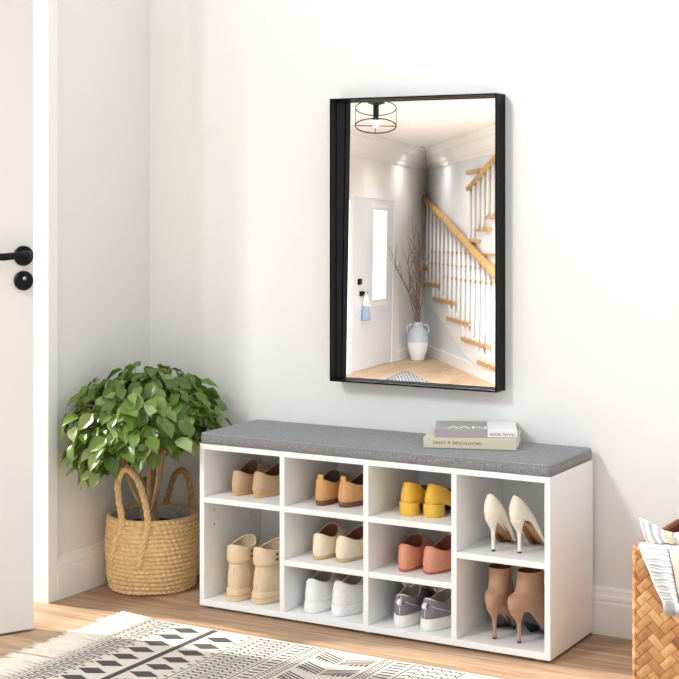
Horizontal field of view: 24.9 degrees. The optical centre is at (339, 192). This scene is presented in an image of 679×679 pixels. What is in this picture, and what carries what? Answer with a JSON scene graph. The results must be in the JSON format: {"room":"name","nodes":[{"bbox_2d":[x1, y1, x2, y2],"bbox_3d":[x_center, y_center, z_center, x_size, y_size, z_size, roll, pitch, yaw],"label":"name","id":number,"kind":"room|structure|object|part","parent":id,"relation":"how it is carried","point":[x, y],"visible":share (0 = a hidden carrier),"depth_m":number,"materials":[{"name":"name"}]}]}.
{"room":"entryway","nodes":[
{"label":"entryway","id":0,"kind":"room"},
{"bbox_2d":[58,0,149,554],"bbox_3d":[-0.762,-0.168,4.589,0.150,2.760,0.449,0,0,30],"label":"wall","id":1,"kind":"structure","parent":0,"point":[104,45],"depth_m":4.53,"materials":[{"name":"white paint"}]},
{"bbox_2d":[34,0,57,602],"bbox_3d":[-0.878,-0.198,4.373,0.162,2.700,0.041,0,0,30],"label":"trim","id":2,"kind":"structure","parent":1,"relation":"attached to","point":[45,11],"depth_m":4.33,"materials":[{"name":"white paint"}]},
{"bbox_2d":[58,541,107,599],"bbox_3d":[-0.691,1.090,4.548,0.014,0.124,0.449,0,0,30],"label":"baseboard","id":3,"kind":"structure","parent":1,"relation":"attached to","point":[81,569],"depth_m":4.44,"materials":[{"name":"white paint"}]},
{"bbox_2d":[0,575,632,678],"bbox_3d":[-1.116,1.182,2.402,7.800,0.060,4.600,0,0,30],"label":"floor","id":4,"kind":"structure","parent":0,"point":[594,656],"depth_m":3.98,"materials":[{"name":"brown wood"}]},
{"bbox_2d":[104,465,199,595],"bbox_3d":[-0.551,0.966,4.510,0.278,0.373,0.283,0,0,30],"label":"woven basket","id":5,"kind":"object","parent":4,"relation":"on","point":[146,557],"visible":0.98,"depth_m":4.40,"materials":[{"name":"wicker"}]},
{"bbox_2d":[60,361,231,520],"bbox_3d":[-0.539,0.813,4.390,0.413,0.650,0.513,0,0,30],"label":"potted plant","id":6,"kind":"object","parent":5,"relation":"in","point":[133,416],"visible":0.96,"depth_m":4.29,"materials":[{"name":"green plant"}]},
{"bbox_3d":[-0.550,1.055,4.512,0.176,0.166,0.176,0,0,30],"label":"nursery pot","id":7,"kind":"part","parent":6,"relation":"part of","materials":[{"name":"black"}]},
{"bbox_2d":[0,611,501,678],"bbox_3d":[-0.074,1.147,2.981,2.163,0.009,1.638,0,0,30],"label":"area rug","id":8,"kind":"object","parent":4,"relation":"on","point":[124,645],"visible":1,"depth_m":3.78,"materials":[{"name":"beige fabric"}]},
{"bbox_2d":[200,443,592,660],"bbox_3d":[0.137,0.924,4.143,1.040,0.457,0.296,0,0,30],"label":"bench","id":9,"kind":"object","parent":4,"relation":"on","point":[561,504],"visible":0.66,"depth_m":4.03,"materials":[{"name":"white"}]},
{"bbox_3d":[-0.309,0.919,4.397,0.015,0.417,0.296,0,0,30],"label":"panel","id":10,"kind":"part","parent":9,"relation":"part of","materials":[{"name":"white"}]},
{"bbox_2d":[204,489,279,510],"bbox_3d":[-0.196,0.851,4.331,0.246,0.015,0.292,0,0,30],"label":"shelf","id":11,"kind":"object","parent":9,"relation":"attached to","point":[212,497],"depth_m":4.24,"materials":[{"name":"white"}]},
{"bbox_2d":[225,534,259,601],"bbox_3d":[-0.252,1.046,4.358,0.088,0.162,0.253,0,0,22],"label":"shoe","id":12,"kind":"object","parent":9,"relation":"on","point":[241,569],"visible":0.77,"depth_m":4.26,"materials":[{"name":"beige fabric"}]},
{"bbox_2d":[232,460,268,495],"bbox_3d":[-0.247,0.802,4.380,0.076,0.082,0.227,0,0,22],"label":"shoe","id":13,"kind":"object","parent":9,"relation":"on","point":[242,479],"visible":0.8,"depth_m":4.30,"materials":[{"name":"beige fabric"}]},
{"bbox_2d":[251,537,279,604],"bbox_3d":[-0.162,1.046,4.317,0.088,0.162,0.253,0,0,34],"label":"shoe","id":14,"kind":"object","parent":9,"relation":"on","point":[266,557],"visible":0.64,"depth_m":4.22,"materials":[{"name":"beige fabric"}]},
{"bbox_2d":[252,462,279,497],"bbox_3d":[-0.172,0.802,4.343,0.080,0.082,0.227,0,0,35],"label":"shoe","id":15,"kind":"object","parent":9,"relation":"on","point":[267,483],"visible":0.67,"depth_m":4.26,"materials":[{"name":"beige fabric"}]},
{"bbox_2d":[285,549,362,576],"bbox_3d":[0.029,0.995,4.203,0.242,0.015,0.292,0,0,30],"label":"shelf","id":16,"kind":"object","parent":9,"relation":"attached to","point":[294,558],"depth_m":4.11,"materials":[{"name":"white"}]},
{"bbox_2d":[285,496,362,520],"bbox_3d":[0.029,0.851,4.203,0.242,0.015,0.292,0,0,30],"label":"shelf","id":17,"kind":"object","parent":9,"relation":"attached to","point":[294,505],"depth_m":4.11,"materials":[{"name":"white"}]},
{"bbox_2d":[304,570,345,612],"bbox_3d":[-0.033,1.072,4.234,0.086,0.111,0.242,0,0,24],"label":"shoe","id":18,"kind":"object","parent":9,"relation":"on","point":[319,588],"visible":0.67,"depth_m":4.14,"materials":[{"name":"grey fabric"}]},
{"bbox_2d":[313,523,350,559],"bbox_3d":[-0.020,0.949,4.238,0.080,0.076,0.227,0,0,20],"label":"shoe","id":19,"kind":"object","parent":9,"relation":"on","point":[324,541],"visible":0.82,"depth_m":4.16,"materials":[{"name":"beige leather"}]},
{"bbox_2d":[315,469,351,505],"bbox_3d":[-0.015,0.802,4.244,0.076,0.083,0.228,0,0,20],"label":"shoe","id":20,"kind":"object","parent":9,"relation":"on","point":[327,485],"visible":0.85,"depth_m":4.16,"materials":[{"name":"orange leather"}]},
{"bbox_2d":[331,574,362,616],"bbox_3d":[0.055,1.071,4.195,0.090,0.113,0.242,0,0,34],"label":"shoe","id":21,"kind":"object","parent":9,"relation":"on","point":[347,595],"visible":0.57,"depth_m":4.11,"materials":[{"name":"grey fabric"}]},
{"bbox_2d":[335,526,362,562],"bbox_3d":[0.055,0.949,4.203,0.084,0.076,0.227,0,0,32],"label":"shoe","id":22,"kind":"object","parent":9,"relation":"on","point":[349,547],"visible":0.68,"depth_m":4.12,"materials":[{"name":"beige leather"}]},
{"bbox_2d":[338,473,362,507],"bbox_3d":[0.067,0.802,4.210,0.082,0.083,0.228,0,0,36],"label":"shoe","id":23,"kind":"object","parent":9,"relation":"on","point":[350,494],"visible":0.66,"depth_m":4.13,"materials":[{"name":"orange leather"}]},
{"bbox_2d":[201,419,591,476],"bbox_3d":[0.137,0.678,4.143,1.043,0.033,0.300,0,0,30],"label":"bench cushion","id":24,"kind":"object","parent":9,"relation":"on","point":[536,459],"visible":0.94,"depth_m":4.04,"materials":[{"name":"grey fabric"}]},
{"bbox_2d":[423,427,520,449],"bbox_3d":[0.352,0.648,4.056,0.240,0.026,0.170,0,0,11],"label":"book","id":25,"kind":"object","parent":24,"relation":"on","point":[429,440],"visible":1,"depth_m":3.98,"materials":[{"name":"beige paper"}]},
{"bbox_2d":[435,421,516,437],"bbox_3d":[0.360,0.624,4.064,0.212,0.020,0.160,0,0,5],"label":"book","id":26,"kind":"object","parent":25,"relation":"on","point":[454,429],"visible":1,"depth_m":4.00,"materials":[{"name":"grey paper"}]},
{"bbox_3d":[0.137,0.703,4.143,1.040,0.015,0.296,0,0,30],"label":"panel","id":27,"kind":"part","parent":9,"relation":"part of","materials":[{"name":"white"}]},
{"bbox_3d":[0.137,1.136,4.143,1.040,0.016,0.296,0,0,30],"label":"panel","id":28,"kind":"part","parent":9,"relation":"part of","materials":[{"name":"white"}]},
{"bbox_3d":[0.209,0.919,4.270,1.010,0.417,0.004,0,0,30],"label":"panel","id":29,"kind":"part","parent":9,"relation":"part of","materials":[{"name":"white laminate"}]},
{"bbox_2d":[368,559,450,588],"bbox_3d":[0.251,0.995,4.076,0.239,0.015,0.292,0,0,30],"label":"shelf","id":30,"kind":"object","parent":9,"relation":"attached to","point":[385,569],"depth_m":3.98,"materials":[{"name":"white wood"}]},
{"bbox_2d":[368,505,450,531],"bbox_3d":[0.251,0.851,4.076,0.239,0.015,0.292,0,0,30],"label":"shelf","id":31,"kind":"object","parent":9,"relation":"attached to","point":[378,515],"depth_m":3.99,"materials":[{"name":"white"}]},
{"bbox_2d":[399,482,426,516],"bbox_3d":[0.214,0.799,4.110,0.069,0.087,0.225,0,0,22],"label":"shoe","id":32,"kind":"object","parent":9,"relation":"on","point":[412,494],"visible":0.66,"depth_m":4.01,"materials":[{"name":"yellow leather"}]},
{"bbox_2d":[394,582,434,626],"bbox_3d":[0.199,1.075,4.099,0.082,0.105,0.246,0,0,22],"label":"shoe","id":33,"kind":"object","parent":9,"relation":"on","point":[408,602],"visible":0.82,"depth_m":4.01,"materials":[{"name":"grey fabric"}]},
{"bbox_2d":[398,533,434,571],"bbox_3d":[0.205,0.949,4.106,0.076,0.076,0.227,0,0,20],"label":"shoe","id":34,"kind":"object","parent":9,"relation":"on","point":[411,550],"visible":0.91,"depth_m":4.03,"materials":[{"name":"pink leather"}]},
{"bbox_2d":[420,587,450,630],"bbox_3d":[0.286,1.076,4.054,0.086,0.103,0.246,0,0,35],"label":"shoe","id":35,"kind":"object","parent":9,"relation":"on","point":[436,609],"visible":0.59,"depth_m":3.97,"materials":[{"name":"grey fabric"}]},
{"bbox_2d":[423,535,450,574],"bbox_3d":[0.287,0.947,4.071,0.086,0.080,0.227,0,0,35],"label":"shoe","id":36,"kind":"object","parent":9,"relation":"on","point":[437,557],"visible":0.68,"depth_m":3.99,"materials":[{"name":"pink leather"}]},
{"bbox_2d":[423,483,450,517],"bbox_3d":[0.291,0.799,4.079,0.069,0.087,0.225,0,0,34],"label":"shoe","id":37,"kind":"object","parent":9,"relation":"on","point":[437,497],"visible":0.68,"depth_m":3.99,"materials":[{"name":"yellow leather"}]},
{"bbox_2d":[485,563,516,638],"bbox_3d":[0.419,1.039,3.949,0.062,0.177,0.221,0,0,23],"label":"shoe","id":38,"kind":"object","parent":9,"relation":"on","point":[500,585],"visible":0.84,"depth_m":3.90,"materials":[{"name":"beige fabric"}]},
{"bbox_2d":[484,493,517,551],"bbox_3d":[0.418,0.832,3.956,0.059,0.151,0.216,0,0,25],"label":"shoe","id":39,"kind":"object","parent":9,"relation":"on","point":[496,517],"visible":0.99,"depth_m":3.89,"materials":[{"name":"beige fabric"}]},
{"bbox_2d":[457,533,544,568],"bbox_3d":[0.471,0.915,3.951,0.238,0.015,0.292,0,0,30],"label":"shelf","id":40,"kind":"object","parent":9,"relation":"attached to","point":[478,547],"depth_m":3.89,"materials":[{"name":"white"}]},
{"bbox_2d":[507,567,544,642],"bbox_3d":[0.491,1.039,3.906,0.062,0.177,0.221,0,0,38],"label":"shoe","id":41,"kind":"object","parent":9,"relation":"on","point":[526,604],"visible":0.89,"depth_m":3.86,"materials":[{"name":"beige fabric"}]},
{"bbox_2d":[509,495,544,553],"bbox_3d":[0.492,0.832,3.928,0.059,0.151,0.216,0,0,35],"label":"shoe","id":42,"kind":"object","parent":9,"relation":"on","point":[522,518],"visible":0.89,"depth_m":3.87,"materials":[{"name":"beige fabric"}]},
{"bbox_3d":[0.582,0.919,3.890,0.015,0.417,0.296,0,0,30],"label":"panel","id":43,"kind":"part","parent":9,"relation":"part of","materials":[{"name":"white"}]},
{"bbox_2d":[632,519,678,678],"bbox_3d":[0.933,0.983,3.604,0.396,0.336,0.364,0,0,30],"label":"laundry basket","id":44,"kind":"object","parent":4,"relation":"on","point":[655,637],"visible":0.81,"depth_m":3.52,"materials":[{"name":"brown wicker"}]},
{"bbox_2d":[638,517,678,617],"bbox_3d":[0.834,0.855,3.500,0.299,0.212,0.112,0,0,30],"label":"throw blanket","id":45,"kind":"object","parent":44,"relation":"hanging from","point":[655,551],"visible":1,"depth_m":3.50,"materials":[{"name":"white fabric"}]},
{"bbox_3d":[0.752,0.870,3.547,0.100,0.127,0.110,0,0,30],"label":"grey striped panel","id":46,"kind":"part","parent":45,"relation":"part of","materials":[{"name":"white fabric"}]},
{"bbox_3d":[0.868,0.867,3.482,0.221,0.124,0.109,0,0,30],"label":"cream striped panel","id":47,"kind":"part","parent":45,"relation":"part of","materials":[{"name":"white fabric"}]},
{"bbox_3d":[-1.534,-0.201,3.632,0.110,2.706,0.099,0,0,30],"label":"trim","id":48,"kind":"structure","parent":4,"relation":"on","visible":0},
{"bbox_2d":[0,0,33,633],"bbox_3d":[-1.137,0.116,3.823,0.800,2.060,0.098,0,0,-33],"label":"door","id":49,"kind":"structure","parent":48,"relation":"attached to","point":[16,16],"depth_m":4.02,"materials":[{"name":"white paint"}]},
{"bbox_3d":[-0.858,0.162,3.971,0.131,0.025,0.048,0,0,-33],"label":"lever","id":50,"kind":"part","parent":49,"relation":"part of","materials":[{"name":"black metal"}]},
{"bbox_3d":[-0.827,0.229,4.024,0.051,0.051,0.010,0,0,-33],"label":"lock plate","id":51,"kind":"part","parent":49,"relation":"part of","materials":[{"name":"black metal"}]},
{"bbox_2d":[150,0,678,589],"bbox_3d":[1.377,-0.168,3.697,4.750,2.760,0.120,0,0,30],"label":"wall","id":52,"kind":"structure","parent":0,"point":[241,91],"depth_m":4.23,"materials":[{"name":"white paint"}]},
{"bbox_2d":[197,533,632,639],"bbox_3d":[1.409,1.090,3.602,4.600,0.124,0.014,0,0,30],"label":"baseboard","id":53,"kind":"structure","parent":52,"relation":"attached to","point":[612,607],"depth_m":4.00,"materials":[{"name":"white paint"}]},
{"bbox_2d":[330,93,504,392],"bbox_3d":[0.210,0.133,4.258,0.515,0.800,0.059,0,0,30],"label":"wall mirror","id":54,"kind":"object","parent":52,"relation":"attached to","point":[417,183],"visible":1,"depth_m":4.28,"materials":[{"name":"black mirror"}]}
]}

